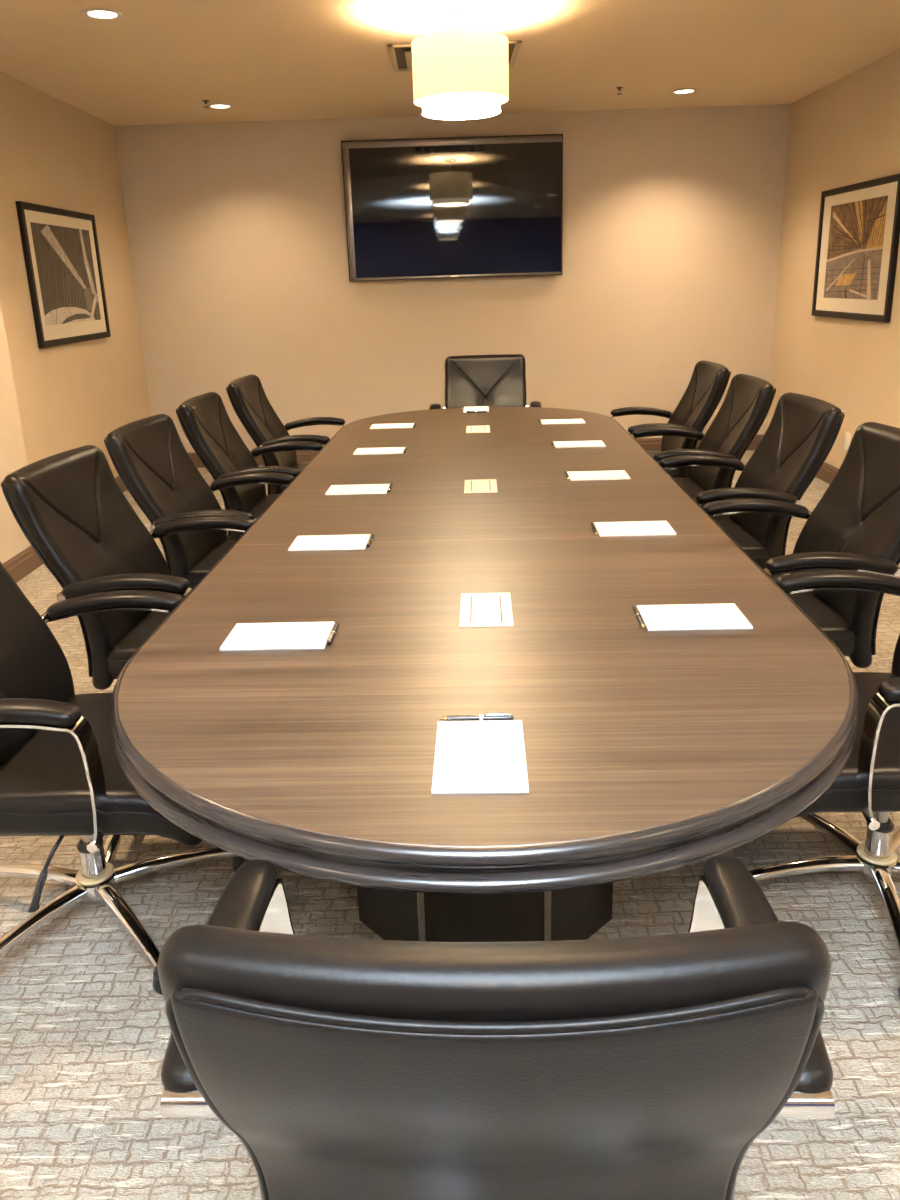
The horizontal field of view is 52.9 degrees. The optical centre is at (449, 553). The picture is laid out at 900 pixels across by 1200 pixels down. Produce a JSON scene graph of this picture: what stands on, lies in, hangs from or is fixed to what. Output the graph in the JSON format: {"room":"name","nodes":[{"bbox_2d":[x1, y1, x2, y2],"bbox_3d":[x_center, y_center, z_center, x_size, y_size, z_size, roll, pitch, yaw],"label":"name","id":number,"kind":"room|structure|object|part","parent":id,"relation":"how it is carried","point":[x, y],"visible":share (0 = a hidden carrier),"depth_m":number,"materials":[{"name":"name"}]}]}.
{"room":"conference room","nodes":[
{"label":"conference room","id":0,"kind":"room"},
{"bbox_2d":[0,302,30,563],"bbox_3d":[-2.455,0.237,-0.103,0.312,2.656,10.100,-2,17,0],"label":"wall","id":1,"kind":"structure","parent":0,"point":[13,541],"depth_m":4.74,"materials":[{"name":"beige paint"}]},
{"bbox_2d":[3,546,43,582],"bbox_3d":[-2.252,1.438,0.270,0.018,0.128,10.118,-2,17,0],"label":"baseboard","id":2,"kind":"structure","parent":1,"relation":"attached to","point":[22,564],"depth_m":4.83,"materials":[{"name":"brown"}]},
{"bbox_2d":[0,72,150,477],"bbox_3d":[-2.582,-1.605,6.004,0.150,2.656,2.660,-2,17,0],"label":"wall","id":3,"kind":"structure","parent":0,"point":[55,153],"depth_m":5.92,"materials":[{"name":"beige paint"}]},
{"bbox_2d":[15,201,110,347],"bbox_3d":[-2.497,-1.814,5.926,0.030,0.835,1.170,-2,17,0],"label":"framed picture","id":4,"kind":"object","parent":3,"relation":"attached to","point":[61,252],"visible":1,"depth_m":5.83,"materials":[{"name":"black"}]},
{"bbox_2d":[30,222,100,325],"bbox_3d":[-2.496,-1.824,5.923,0.002,0.600,0.930,-2,17,0],"label":"print","id":5,"kind":"object","parent":4,"relation":"attached to","point":[63,255],"depth_m":5.88,"materials":[{"name":"grey"}]},
{"bbox_2d":[115,476,127,492],"bbox_3d":[-2.459,-0.399,6.369,0.018,0.128,2.660,-2,17,0],"label":"baseboard","id":6,"kind":"structure","parent":3,"relation":"attached to","point":[122,486],"depth_m":6.75,"materials":[{"name":"brown"}]},
{"bbox_2d":[0,450,899,1199],"bbox_3d":[0.094,1.102,1.566,5.848,0.120,13.360,-2,17,0],"label":"floor","id":7,"kind":"structure","parent":0,"point":[85,1031],"depth_m":1.89,"materials":[{"name":"carpet"}]},
{"bbox_2d":[0,561,249,994],"bbox_3d":[-0.875,0.402,2.079,0.735,0.979,0.722,-1,17,2],"label":"chair","id":8,"kind":"object","parent":7,"relation":"on","point":[61,774],"visible":0.81,"depth_m":2.03,"materials":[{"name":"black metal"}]},
{"bbox_3d":[-1.098,0.249,2.024,0.260,0.640,0.524,-1,17,2],"label":"backrest","id":9,"kind":"part","parent":8,"relation":"part of","materials":[{"name":"black leather"}]},
{"bbox_3d":[-0.854,0.700,1.874,0.050,0.091,0.026,-5,17,-12],"label":"lever handle","id":10,"kind":"part","parent":8,"relation":"part of","materials":[{"name":"black plastic"}]},
{"bbox_3d":[-1.042,0.790,2.225,0.320,0.055,0.041,2,17,13],"label":"leg","id":11,"kind":"part","parent":8,"relation":"part of","materials":[{"name":"silver metal"}]},
{"bbox_3d":[-0.951,0.848,2.023,0.041,0.055,0.320,8,19,30],"label":"leg","id":12,"kind":"part","parent":8,"relation":"part of","materials":[{"name":"silver metal"}]},
{"bbox_3d":[-0.825,0.605,1.943,0.031,0.064,0.187,-1,17,2],"label":"lever","id":13,"kind":"part","parent":8,"relation":"part of","materials":[{"name":"black plastic"}]},
{"bbox_3d":[-0.857,0.445,1.770,0.355,0.289,0.096,-1,17,2],"label":"arm frame","id":14,"kind":"part","parent":8,"relation":"part of","materials":[{"name":"silver metal"}]},
{"bbox_3d":[-0.752,0.480,2.083,0.486,0.139,0.520,-1,17,2],"label":"seat","id":15,"kind":"part","parent":8,"relation":"part of","materials":[{"name":"black leather"}]},
{"bbox_3d":[-0.840,0.275,2.329,0.355,0.289,0.096,-1,17,2],"label":"arm frame","id":16,"kind":"part","parent":8,"relation":"part of","materials":[{"name":"silver metal"}]},
{"bbox_3d":[-0.870,0.741,2.368,0.041,0.055,0.320,-3,17,-5],"label":"leg","id":17,"kind":"part","parent":8,"relation":"part of","materials":[{"name":"silver metal"}]},
{"bbox_3d":[-0.723,0.835,2.041,0.041,0.055,0.320,-16,22,-39],"label":"leg","id":18,"kind":"part","parent":8,"relation":"part of","materials":[{"name":"silver metal"}]},
{"bbox_3d":[-0.673,0.769,2.255,0.320,0.055,0.041,-9,18,-22],"label":"leg","id":19,"kind":"part","parent":8,"relation":"part of","materials":[{"name":"silver metal"}]},
{"bbox_2d":[1,445,254,689],"bbox_3d":[-0.861,0.189,2.783,0.727,0.979,0.727,0,17,5],"label":"chair","id":20,"kind":"object","parent":7,"relation":"on","point":[70,506],"visible":0.65,"depth_m":2.65,"materials":[{"name":"black leather"}]},
{"bbox_3d":[-1.123,0.016,2.771,0.209,0.579,0.480,0,17,5],"label":"panel","id":21,"kind":"part","parent":20,"relation":"part of","materials":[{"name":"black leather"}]},
{"bbox_3d":[-1.085,0.023,2.770,0.260,0.640,0.524,0,17,5],"label":"backrest","id":22,"kind":"part","parent":20,"relation":"part of","materials":[{"name":"black leather"}]},
{"bbox_3d":[-0.861,0.223,2.506,0.355,0.289,0.096,0,17,5],"label":"arm frame","id":23,"kind":"part","parent":20,"relation":"part of","materials":[{"name":"silver metal"}]},
{"bbox_3d":[-0.741,0.259,2.813,0.486,0.139,0.520,0,17,5],"label":"seat","id":24,"kind":"part","parent":20,"relation":"part of","materials":[{"name":"black leather"}]},
{"bbox_3d":[-0.814,0.053,3.062,0.355,0.289,0.096,0,17,5],"label":"arm frame","id":25,"kind":"part","parent":20,"relation":"part of","materials":[{"name":"silver metal"}]},
{"bbox_2d":[104,414,294,588],"bbox_3d":[-0.832,-0.027,3.495,0.755,0.979,0.748,-1,17,4],"label":"chair","id":26,"kind":"object","parent":7,"relation":"on","point":[149,456],"visible":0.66,"depth_m":3.36,"materials":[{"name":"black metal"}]},
{"bbox_3d":[-1.102,-0.189,3.446,0.209,0.579,0.480,-1,17,4],"label":"panel","id":27,"kind":"part","parent":26,"relation":"part of","materials":[{"name":"black leather"}]},
{"bbox_3d":[-1.065,-0.182,3.446,0.260,0.640,0.524,-1,17,4],"label":"backrest","id":28,"kind":"part","parent":26,"relation":"part of","materials":[{"name":"black leather"}]},
{"bbox_3d":[-0.720,0.053,3.494,0.486,0.139,0.520,-1,17,4],"label":"seat","id":29,"kind":"part","parent":26,"relation":"part of","materials":[{"name":"black leather"}]},
{"bbox_3d":[-0.798,-0.153,3.742,0.355,0.289,0.096,-1,17,4],"label":"arm frame","id":30,"kind":"part","parent":26,"relation":"part of","materials":[{"name":"silver metal"}]},
{"bbox_2d":[176,392,322,535],"bbox_3d":[-0.800,-0.237,4.186,0.752,0.979,0.724,-3,17,-2],"label":"chair","id":31,"kind":"object","parent":7,"relation":"on","point":[204,419],"visible":0.59,"depth_m":4.08,"materials":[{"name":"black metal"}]},
{"bbox_3d":[-1.076,-0.402,4.150,0.209,0.579,0.480,-1,17,1],"label":"panel","id":32,"kind":"part","parent":31,"relation":"part of","materials":[{"name":"black leather"}]},
{"bbox_3d":[-1.038,-0.396,4.151,0.260,0.640,0.524,-1,17,1],"label":"backrest","id":33,"kind":"part","parent":31,"relation":"part of","materials":[{"name":"black leather"}]},
{"bbox_3d":[-0.692,-0.167,4.217,0.486,0.139,0.520,-1,17,1],"label":"seat","id":34,"kind":"part","parent":31,"relation":"part of","materials":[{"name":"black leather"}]},
{"bbox_3d":[-0.786,-0.371,4.461,0.355,0.289,0.096,-1,17,1],"label":"arm frame","id":35,"kind":"part","parent":31,"relation":"part of","materials":[{"name":"black leather"}]},
{"bbox_2d":[226,374,344,494],"bbox_3d":[-0.798,-0.475,4.972,0.738,0.979,0.725,-1,17,1],"label":"chair","id":36,"kind":"object","parent":7,"relation":"on","point":[249,401],"visible":0.56,"depth_m":4.83,"materials":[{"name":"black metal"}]},
{"bbox_3d":[-1.057,-0.640,4.935,0.209,0.579,0.480,-1,17,1],"label":"panel","id":37,"kind":"part","parent":36,"relation":"part of","materials":[{"name":"black leather"}]},
{"bbox_3d":[-1.019,-0.634,4.936,0.260,0.640,0.524,-1,17,1],"label":"backrest","id":38,"kind":"part","parent":36,"relation":"part of","materials":[{"name":"black leather"}]},
{"bbox_3d":[-0.673,-0.404,5.001,0.486,0.139,0.520,-1,17,1],"label":"seat","id":39,"kind":"part","parent":36,"relation":"part of","materials":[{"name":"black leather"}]},
{"bbox_3d":[-0.767,-0.609,5.245,0.355,0.289,0.096,-1,17,1],"label":"arm frame","id":40,"kind":"part","parent":36,"relation":"part of","materials":[{"name":"black leather"}]},
{"bbox_2d":[110,407,858,941],"bbox_3d":[0.111,0.120,3.326,1.434,0.740,4.292,-1,17,2],"label":"conference table","id":41,"kind":"object","parent":7,"relation":"on","point":[647,752],"visible":0.95,"depth_m":1.70,"materials":[{"name":"brown wood"}]},
{"bbox_2d":[219,622,334,650],"bbox_3d":[-0.361,0.173,1.909,0.216,0.006,0.141,-1,17,2],"label":"notepad","id":42,"kind":"object","parent":41,"relation":"on","point":[290,635],"visible":0.97,"depth_m":1.90,"materials":[{"name":"grey"}]},
{"bbox_2d":[288,534,369,550],"bbox_3d":[-0.342,-0.032,2.586,0.216,0.006,0.141,-1,17,2],"label":"notepad","id":43,"kind":"object","parent":41,"relation":"on","point":[314,542],"visible":0.95,"depth_m":2.57,"materials":[{"name":"grey"}]},
{"bbox_2d":[327,621,338,644],"bbox_3d":[-0.246,0.166,1.908,0.012,0.014,0.124,-1,17,3],"label":"ballpoint pen","id":44,"kind":"object","parent":41,"relation":"on","point":[335,628],"visible":1,"depth_m":1.89,"materials":[{"name":"silver metal"}]},
{"bbox_2d":[325,484,389,494],"bbox_3d":[-0.329,-0.230,3.240,0.216,0.006,0.141,-1,17,2],"label":"notepad","id":45,"kind":"object","parent":41,"relation":"on","point":[362,489],"visible":0.95,"depth_m":3.22,"materials":[{"name":"grey"}]},
{"bbox_2d":[366,534,373,547],"bbox_3d":[-0.227,-0.040,2.585,0.012,0.014,0.124,-1,17,3],"label":"ballpoint pen","id":46,"kind":"object","parent":41,"relation":"on","point":[371,538],"visible":1,"depth_m":2.56,"materials":[{"name":"silver metal"}]},
{"bbox_2d":[353,447,404,454],"bbox_3d":[-0.309,-0.450,3.965,0.216,0.006,0.141,-1,17,2],"label":"notepad","id":47,"kind":"object","parent":41,"relation":"on","point":[388,450],"visible":0.94,"depth_m":3.95,"materials":[{"name":"grey"}]},
{"bbox_2d":[370,423,413,428],"bbox_3d":[-0.296,-0.654,4.640,0.216,0.006,0.141,-1,17,2],"label":"notepad","id":48,"kind":"object","parent":41,"relation":"on","point":[397,425],"visible":0.89,"depth_m":4.62,"materials":[{"name":"grey"}]},
{"bbox_2d":[464,406,488,412],"bbox_3d":[0.149,-0.820,5.141,0.141,0.006,0.216,-1,17,2],"label":"notepad","id":49,"kind":"object","parent":41,"relation":"on","point":[476,408],"visible":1,"depth_m":5.15,"materials":[{"name":"grey"}]},
{"bbox_2d":[440,714,513,720],"bbox_3d":[0.045,0.275,1.516,0.124,0.014,0.012,-1,17,2],"label":"ballpoint pen","id":50,"kind":"object","parent":41,"relation":"on","point":[481,717],"visible":1,"depth_m":1.51,"materials":[{"name":"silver metal"}]},
{"bbox_2d":[466,410,487,412],"bbox_3d":[0.150,-0.790,5.029,0.124,0.014,0.012,-1,17,3],"label":"ballpoint pen","id":51,"kind":"object","parent":41,"relation":"on","point":[471,411],"visible":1,"depth_m":5.03,"materials":[{"name":"silver metal"}]},
{"bbox_2d":[466,425,489,432],"bbox_3d":[0.139,-0.616,4.474,0.116,0.004,0.212,-1,17,2],"label":"cover","id":52,"kind":"object","parent":41,"relation":"on","point":[469,429],"visible":1,"depth_m":4.45,"materials":[{"name":"beige plastic"}]},
{"bbox_3d":[0.139,-0.618,4.474,0.062,0.001,0.184,-1,17,2],"label":"lid","id":53,"kind":"part","parent":52,"relation":"part of","materials":[{"name":"beige plastic"}]},
{"bbox_2d":[431,720,528,793],"bbox_3d":[0.047,0.312,1.407,0.141,0.006,0.216,-1,17,2],"label":"notepad","id":54,"kind":"object","parent":41,"relation":"on","point":[472,757],"visible":1,"depth_m":1.39,"materials":[{"name":"grey"}]},
{"bbox_2d":[464,479,496,492],"bbox_3d":[0.110,-0.243,3.242,0.116,0.004,0.212,-1,17,2],"label":"cover","id":55,"kind":"object","parent":41,"relation":"on","point":[484,485],"visible":1,"depth_m":3.23,"materials":[{"name":"beige plastic"}]},
{"bbox_3d":[0.110,-0.244,3.241,0.062,0.001,0.184,-1,17,2],"label":"lid","id":56,"kind":"part","parent":55,"relation":"part of","materials":[{"name":"beige plastic"}]},
{"bbox_2d":[459,593,513,626],"bbox_3d":[0.081,0.124,2.031,0.116,0.004,0.212,-1,17,2],"label":"cover","id":57,"kind":"object","parent":41,"relation":"on","point":[476,609],"visible":1,"depth_m":2.02,"materials":[{"name":"beige plastic"}]},
{"bbox_3d":[0.081,0.123,2.031,0.062,0.001,0.184,-1,17,2],"label":"lid","id":58,"kind":"part","parent":57,"relation":"part of","materials":[{"name":"beige plastic"}]},
{"bbox_2d":[541,419,585,424],"bbox_3d":[0.575,-0.672,4.608,0.216,0.006,0.141,-1,17,2],"label":"notepad","id":59,"kind":"object","parent":41,"relation":"on","point":[551,421],"visible":0.89,"depth_m":4.58,"materials":[{"name":"grey"}]},
{"bbox_2d":[554,440,605,447],"bbox_3d":[0.567,-0.481,3.976,0.216,0.006,0.141,-1,17,2],"label":"notepad","id":60,"kind":"object","parent":41,"relation":"on","point":[598,443],"visible":0.97,"depth_m":3.96,"materials":[{"name":"grey"}]},
{"bbox_2d":[591,522,597,534],"bbox_3d":[0.419,-0.073,2.628,0.012,0.014,0.124,-1,17,4],"label":"ballpoint pen","id":61,"kind":"object","parent":41,"relation":"on","point":[593,526],"visible":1,"depth_m":2.62,"materials":[{"name":"silver metal"}]},
{"bbox_2d":[567,470,630,480],"bbox_3d":[0.548,-0.290,3.345,0.216,0.006,0.141,-1,17,2],"label":"notepad","id":62,"kind":"object","parent":41,"relation":"on","point":[613,474],"visible":0.98,"depth_m":3.33,"materials":[{"name":"grey"}]},
{"bbox_2d":[594,521,675,536],"bbox_3d":[0.535,-0.073,2.630,0.216,0.006,0.141,-1,17,2],"label":"notepad","id":63,"kind":"object","parent":41,"relation":"on","point":[633,528],"visible":0.91,"depth_m":2.62,"materials":[{"name":"grey"}]},
{"bbox_2d":[633,606,644,627],"bbox_3d":[0.405,0.135,1.940,0.012,0.014,0.124,-1,17,2],"label":"ballpoint pen","id":64,"kind":"object","parent":41,"relation":"on","point":[635,609],"visible":1,"depth_m":1.93,"materials":[{"name":"silver metal"}]},
{"bbox_2d":[637,604,752,630],"bbox_3d":[0.521,0.135,1.942,0.216,0.006,0.141,-1,17,2],"label":"notepad","id":65,"kind":"object","parent":41,"relation":"on","point":[682,617],"visible":0.92,"depth_m":1.93,"materials":[{"name":"grey"}]},
{"bbox_2d":[429,354,541,409],"bbox_3d":[0.244,-0.727,5.696,0.727,0.979,0.728,-1,17,3],"label":"chair","id":66,"kind":"object","parent":7,"relation":"on","point":[470,380],"visible":0.27,"depth_m":5.82,"materials":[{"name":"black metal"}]},
{"bbox_3d":[0.232,-0.953,5.859,0.524,0.640,0.260,-1,17,3],"label":"backrest","id":67,"kind":"part","parent":66,"relation":"part of","materials":[{"name":"black leather"}]},
{"bbox_2d":[157,856,834,1199],"bbox_3d":[0.035,0.666,1.112,0.731,0.979,0.731,-1,17,2],"label":"chair","id":68,"kind":"object","parent":7,"relation":"on","point":[642,1067],"visible":1,"depth_m":0.67,"materials":[{"name":"black leather"}]},
{"bbox_3d":[-0.240,0.619,1.130,0.096,0.289,0.355,-1,17,2],"label":"arm frame","id":69,"kind":"part","parent":68,"relation":"part of","materials":[{"name":"silver metal"}]},
{"bbox_3d":[0.040,0.572,0.812,0.480,0.579,0.209,-1,17,2],"label":"panel","id":70,"kind":"part","parent":68,"relation":"part of","materials":[{"name":"black leather"}]},
{"bbox_3d":[0.344,0.607,1.108,0.096,0.289,0.355,-1,17,2],"label":"arm frame","id":71,"kind":"part","parent":68,"relation":"part of","materials":[{"name":"silver metal"}]},
{"bbox_2d":[610,360,730,477],"bbox_3d":[1.121,-0.544,5.001,0.736,0.979,0.721,-1,17,2],"label":"chair","id":72,"kind":"object","parent":7,"relation":"on","point":[706,388],"visible":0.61,"depth_m":4.83,"materials":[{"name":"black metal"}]},
{"bbox_3d":[1.100,-0.670,5.253,0.355,0.289,0.096,-1,17,2],"label":"arm frame","id":73,"kind":"part","parent":72,"relation":"part of","materials":[{"name":"black leather"}]},
{"bbox_3d":[1.002,-0.462,5.014,0.486,0.139,0.520,-1,17,2],"label":"seat","id":74,"kind":"part","parent":72,"relation":"part of","materials":[{"name":"black leather"}]},
{"bbox_3d":[1.333,-0.707,4.930,0.260,0.640,0.524,-1,17,2],"label":"backrest","id":75,"kind":"part","parent":72,"relation":"part of","materials":[{"name":"black leather"}]},
{"bbox_3d":[1.370,-0.714,4.926,0.209,0.579,0.480,-1,17,2],"label":"panel","id":76,"kind":"part","parent":72,"relation":"part of","materials":[{"name":"black leather"}]},
{"bbox_2d":[632,374,775,515],"bbox_3d":[1.092,-0.320,4.262,0.744,0.979,0.741,-1,17,3],"label":"chair","id":77,"kind":"object","parent":7,"relation":"on","point":[748,400],"visible":0.52,"depth_m":4.15,"materials":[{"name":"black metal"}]},
{"bbox_3d":[1.084,-0.456,4.545,0.355,0.289,0.096,-1,17,3],"label":"arm frame","id":78,"kind":"part","parent":77,"relation":"part of","materials":[{"name":"black leather"}]},
{"bbox_3d":[0.981,-0.247,4.308,0.486,0.139,0.520,-1,17,3],"label":"seat","id":79,"kind":"part","parent":77,"relation":"part of","materials":[{"name":"black leather"}]},
{"bbox_3d":[1.312,-0.491,4.218,0.260,0.640,0.524,-1,17,3],"label":"backrest","id":80,"kind":"part","parent":77,"relation":"part of","materials":[{"name":"black leather"}]},
{"bbox_3d":[1.348,-0.498,4.214,0.209,0.579,0.480,-1,17,3],"label":"panel","id":81,"kind":"part","parent":77,"relation":"part of","materials":[{"name":"black leather"}]},
{"bbox_2d":[659,392,844,574],"bbox_3d":[1.062,-0.109,3.568,0.750,0.979,0.733,-1,17,1],"label":"chair","id":82,"kind":"object","parent":7,"relation":"on","point":[802,431],"visible":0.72,"depth_m":3.39,"materials":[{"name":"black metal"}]},
{"bbox_3d":[1.049,-0.235,3.818,0.355,0.289,0.096,-1,17,1],"label":"arm frame","id":83,"kind":"part","parent":82,"relation":"part of","materials":[{"name":"black leather"}]},
{"bbox_3d":[1.042,-0.066,3.259,0.355,0.289,0.096,-1,17,1],"label":"arm frame","id":84,"kind":"part","parent":82,"relation":"part of","materials":[{"name":"silver metal"}]},
{"bbox_3d":[0.957,-0.026,3.578,0.486,0.139,0.520,-1,17,1],"label":"seat","id":85,"kind":"part","parent":82,"relation":"part of","materials":[{"name":"black leather"}]},
{"bbox_3d":[1.287,-0.273,3.499,0.260,0.640,0.524,-1,17,1],"label":"backrest","id":86,"kind":"part","parent":82,"relation":"part of","materials":[{"name":"black leather"}]},
{"bbox_3d":[1.324,-0.281,3.496,0.209,0.579,0.480,-1,17,1],"label":"panel","id":87,"kind":"part","parent":82,"relation":"part of","materials":[{"name":"black leather"}]},
{"bbox_2d":[703,422,899,667],"bbox_3d":[1.053,0.126,2.789,0.738,0.979,0.725,-2,17,0],"label":"chair","id":88,"kind":"object","parent":7,"relation":"on","point":[854,525],"visible":0.59,"depth_m":2.70,"materials":[{"name":"black leather"}]},
{"bbox_3d":[1.021,-0.005,3.062,0.355,0.289,0.096,-2,17,0],"label":"arm frame","id":89,"kind":"part","parent":88,"relation":"part of","materials":[{"name":"silver metal"}]},
{"bbox_3d":[0.933,0.204,2.820,0.486,0.139,0.520,-2,17,0],"label":"seat","id":90,"kind":"part","parent":88,"relation":"part of","materials":[{"name":"black leather"}]},
{"bbox_3d":[1.024,0.163,2.503,0.355,0.289,0.096,-2,17,0],"label":"arm frame","id":91,"kind":"part","parent":88,"relation":"part of","materials":[{"name":"silver metal"}]},
{"bbox_3d":[1.264,-0.045,2.747,0.260,0.640,0.524,-2,17,0],"label":"backrest","id":92,"kind":"part","parent":88,"relation":"part of","materials":[{"name":"black leather"}]},
{"bbox_3d":[1.301,-0.053,2.745,0.209,0.579,0.480,-2,17,0],"label":"panel","id":93,"kind":"part","parent":88,"relation":"part of","materials":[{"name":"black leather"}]},
{"bbox_2d":[749,570,899,995],"bbox_3d":[1.002,0.357,2.031,0.748,0.979,0.728,-1,17,2],"label":"chair","id":94,"kind":"object","parent":7,"relation":"on","point":[868,783],"visible":0.45,"depth_m":2.09,"materials":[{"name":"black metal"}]},
{"bbox_3d":[0.823,0.753,2.148,0.320,0.055,0.041,-3,17,-5],"label":"leg","id":95,"kind":"part","parent":94,"relation":"part of","materials":[{"name":"silver metal"}]},
{"bbox_3d":[0.940,0.693,2.336,0.041,0.055,0.320,-9,18,-22],"label":"leg","id":96,"kind":"part","parent":94,"relation":"part of","materials":[{"name":"silver metal"}]},
{"bbox_3d":[0.995,0.222,2.312,0.355,0.289,0.096,-1,17,2],"label":"arm frame","id":97,"kind":"part","parent":94,"relation":"part of","materials":[{"name":"silver metal"}]},
{"bbox_3d":[0.897,0.431,2.073,0.486,0.139,0.520,-1,17,2],"label":"seat","id":98,"kind":"part","parent":94,"relation":"part of","materials":[{"name":"black leather"}]},
{"bbox_3d":[0.978,0.392,1.754,0.355,0.289,0.096,-1,17,2],"label":"arm frame","id":99,"kind":"part","parent":94,"relation":"part of","materials":[{"name":"silver metal"}]},
{"bbox_3d":[0.975,0.799,1.982,0.041,0.055,0.320,2,17,13],"label":"leg","id":100,"kind":"part","parent":94,"relation":"part of","materials":[{"name":"silver metal"}]},
{"bbox_3d":[1.163,0.701,2.286,0.320,0.055,0.041,-16,22,-39],"label":"leg","id":101,"kind":"part","parent":94,"relation":"part of","materials":[{"name":"silver metal"}]},
{"bbox_3d":[1.228,0.186,1.989,0.260,0.640,0.524,-1,17,2],"label":"backrest","id":102,"kind":"part","parent":94,"relation":"part of","materials":[{"name":"black leather"}]},
{"bbox_3d":[1.185,0.767,2.067,0.320,0.055,0.041,8,19,30],"label":"leg","id":103,"kind":"part","parent":94,"relation":"part of","materials":[{"name":"silver metal"}]},
{"bbox_2d":[0,0,899,125],"bbox_3d":[0.010,-1.554,0.763,5.848,0.120,13.360,-2,17,0],"label":"ceiling","id":104,"kind":"structure","parent":0,"point":[269,60],"depth_m":4.97,"materials":[{"name":"paint"}]},
{"bbox_2d":[82,8,122,19],"bbox_3d":[-1.574,-2.443,4.098,0.176,0.008,0.176,-2,17,0],"label":"recessed light","id":105,"kind":"object","parent":104,"relation":"in","point":[93,13],"visible":1,"depth_m":4.09,"materials":[{"name":"white"}]},
{"bbox_2d":[202,100,208,107],"bbox_3d":[-1.643,-3.028,6.093,0.048,0.042,0.048,-2,17,0],"label":"sprinkler","id":106,"kind":"object","parent":104,"relation":"attached to","point":[205,101],"visible":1,"depth_m":6.08,"materials":[{"name":"gold metal"}]},
{"bbox_2d":[208,103,232,108],"bbox_3d":[-1.590,-3.096,6.261,0.176,0.008,0.176,-2,17,0],"label":"recessed light","id":107,"kind":"object","parent":104,"relation":"in","point":[219,105],"visible":0.98,"depth_m":6.26,"materials":[{"name":"beige"}]},
{"bbox_2d":[388,41,521,71],"bbox_3d":[0.023,-2.777,5.074,0.710,0.031,0.600,-2,17,0],"label":"ceiling vent","id":108,"kind":"object","parent":104,"relation":"in","point":[400,55],"visible":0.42,"depth_m":5.01,"materials":[{"name":"beige metal"}]},
{"bbox_2d":[411,4,508,119],"bbox_3d":[0.048,-2.312,4.254,0.452,0.450,0.452,-2,17,0],"label":"drum pendant","id":109,"kind":"object","parent":104,"relation":"hanging from","point":[459,74],"visible":1,"depth_m":4.11,"materials":[{"name":"beige fabric"}]},
{"bbox_3d":[0.044,-2.450,4.212,0.014,0.122,0.014,-2,17,0],"label":"stem","id":110,"kind":"part","parent":109,"relation":"part of","materials":[{"name":"silver metal"}]},
{"bbox_3d":[0.050,-2.271,4.266,0.452,0.251,0.452,-2,17,0],"label":"lamp shade","id":111,"kind":"part","parent":109,"relation":"part of","materials":[{"name":"beige fabric"}]},
{"bbox_2d":[415,92,507,105],"bbox_3d":[0.053,-2.158,4.300,0.447,0.003,0.447,-2,17,0],"label":"trim band","id":112,"kind":"object","parent":109,"relation":"attached to","point":[421,98],"depth_m":4.16,"materials":[{"name":"beige fabric"}]},
{"bbox_3d":[0.053,-2.147,4.303,0.374,0.088,0.374,-2,17,0],"label":"lamp shade","id":113,"kind":"part","parent":109,"relation":"part of","materials":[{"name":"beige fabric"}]},
{"bbox_2d":[423,105,499,119],"bbox_3d":[0.055,-2.105,4.316,0.372,0.004,0.372,-2,17,0],"label":"diffuser","id":114,"kind":"object","parent":109,"relation":"attached to","point":[445,112],"depth_m":4.28,"materials":[{"name":"white"}]},
{"bbox_2d":[671,88,696,93],"bbox_3d":[1.619,-3.196,6.255,0.176,0.008,0.176,-2,17,0],"label":"recessed light","id":115,"kind":"object","parent":104,"relation":"in","point":[687,90],"visible":1,"depth_m":6.25,"materials":[{"name":"white"}]},
{"bbox_2d":[115,104,789,452],"bbox_3d":[0.056,-2.094,7.344,5.748,2.656,0.150,-2,17,0],"label":"wall","id":116,"kind":"structure","parent":0,"point":[672,217],"depth_m":7.23,"materials":[{"name":"beige paint"}]},
{"bbox_2d":[341,134,562,281],"bbox_3d":[0.030,-2.678,7.040,1.686,1.024,0.091,-2,17,0],"label":"television","id":117,"kind":"object","parent":116,"relation":"attached to","point":[478,206],"visible":1,"depth_m":6.99,"materials":[{"name":"black"}]},
{"bbox_2d":[188,435,763,467],"bbox_3d":[0.095,-0.860,7.629,5.148,0.128,0.018,-2,17,0],"label":"baseboard","id":118,"kind":"structure","parent":116,"relation":"attached to","point":[649,444],"depth_m":7.62,"materials":[{"name":"brown"}]},
{"bbox_2d":[767,48,899,468],"bbox_3d":[2.750,-0.310,1.160,0.150,2.656,12.760,-2,17,0],"label":"wall","id":119,"kind":"structure","parent":0,"point":[845,132],"depth_m":6.16,"materials":[{"name":"beige paint"}]},
{"bbox_2d":[815,462,838,483],"bbox_3d":[2.704,0.902,1.525,0.018,0.128,12.760,-2,17,0],"label":"baseboard","id":120,"kind":"structure","parent":119,"relation":"attached to","point":[827,472],"depth_m":6.39,"materials":[{"name":"brown"}]},
{"bbox_2d":[844,432,850,450],"bbox_3d":[2.666,-0.754,6.071,0.008,0.120,0.074,-2,17,0],"label":"wall socket","id":121,"kind":"object","parent":119,"relation":"attached to","point":[847,434],"visible":0.94,"depth_m":6.06,"materials":[{"name":"white plastic"}]},
{"bbox_2d":[811,173,899,322],"bbox_3d":[2.617,-1.956,5.869,0.030,0.835,1.150,-2,17,0],"label":"framed picture","id":122,"kind":"object","parent":119,"relation":"attached to","point":[859,229],"visible":1,"depth_m":5.78,"materials":[{"name":"black"}]},
{"bbox_2d":[823,195,887,299],"bbox_3d":[2.614,-1.966,5.866,0.002,0.600,0.820,-2,17,0],"label":"print","id":123,"kind":"object","parent":122,"relation":"attached to","point":[857,226],"depth_m":5.83,"materials":[{"name":"multicoloured paper"}]}
]}

